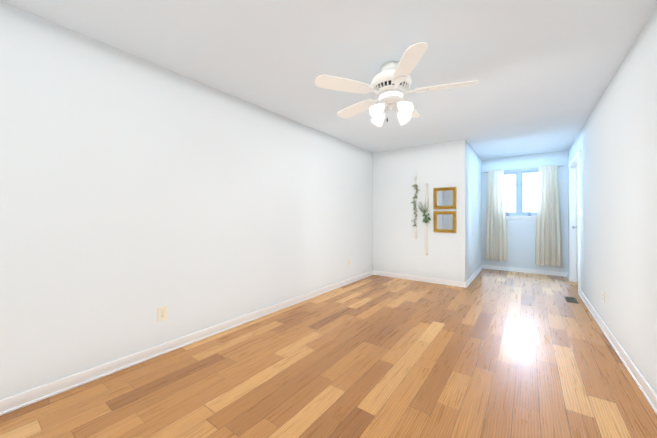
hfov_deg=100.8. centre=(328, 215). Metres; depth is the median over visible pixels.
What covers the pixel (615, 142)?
wall
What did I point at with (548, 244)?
curtains
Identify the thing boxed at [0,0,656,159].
ceiling
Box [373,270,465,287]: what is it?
baseboard
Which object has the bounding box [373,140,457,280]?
wall
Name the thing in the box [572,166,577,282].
door
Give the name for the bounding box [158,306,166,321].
electrical outlet
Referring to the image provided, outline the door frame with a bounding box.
[569,150,580,293]
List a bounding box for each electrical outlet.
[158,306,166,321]
[602,291,604,303]
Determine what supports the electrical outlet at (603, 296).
attached to the wall at (615, 142)
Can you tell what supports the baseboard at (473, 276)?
attached to the wall at (469, 204)
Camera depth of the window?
5.62 m
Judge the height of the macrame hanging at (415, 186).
1.120 m
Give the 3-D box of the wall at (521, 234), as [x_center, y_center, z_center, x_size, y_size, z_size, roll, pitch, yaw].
[4.019,-0.037,5.656,1.640,2.400,0.140,0,0,36]
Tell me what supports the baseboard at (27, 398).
attached to the wall at (136, 192)
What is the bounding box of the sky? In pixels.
[504,173,537,211]
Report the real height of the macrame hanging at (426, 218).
1.279 m
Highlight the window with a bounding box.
[504,169,538,219]
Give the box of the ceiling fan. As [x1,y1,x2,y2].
[315,42,479,126]
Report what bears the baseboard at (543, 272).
attached to the wall at (521, 234)
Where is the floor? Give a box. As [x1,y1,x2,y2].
[0,269,656,437]
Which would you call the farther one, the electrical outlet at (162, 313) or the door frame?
the door frame
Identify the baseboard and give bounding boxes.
[0,270,372,415]
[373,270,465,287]
[465,265,482,287]
[483,265,566,276]
[579,290,656,414]
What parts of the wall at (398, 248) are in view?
mirror, mirror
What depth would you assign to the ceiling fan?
2.16 m
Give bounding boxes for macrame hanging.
[411,177,418,238]
[418,183,430,255]
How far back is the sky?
64.75 m
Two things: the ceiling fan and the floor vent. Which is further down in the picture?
the floor vent
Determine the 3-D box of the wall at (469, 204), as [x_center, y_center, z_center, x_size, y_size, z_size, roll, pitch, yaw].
[2.792,-0.038,5.284,0.100,2.400,2.110,0,0,36]
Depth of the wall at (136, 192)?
2.14 m
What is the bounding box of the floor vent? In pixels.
[564,296,578,303]
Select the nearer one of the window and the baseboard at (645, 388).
the baseboard at (645, 388)
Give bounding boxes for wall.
[0,1,372,399]
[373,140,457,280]
[458,139,481,281]
[482,151,567,271]
[568,6,656,393]
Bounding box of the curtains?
[481,165,564,266]
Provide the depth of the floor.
1.93 m

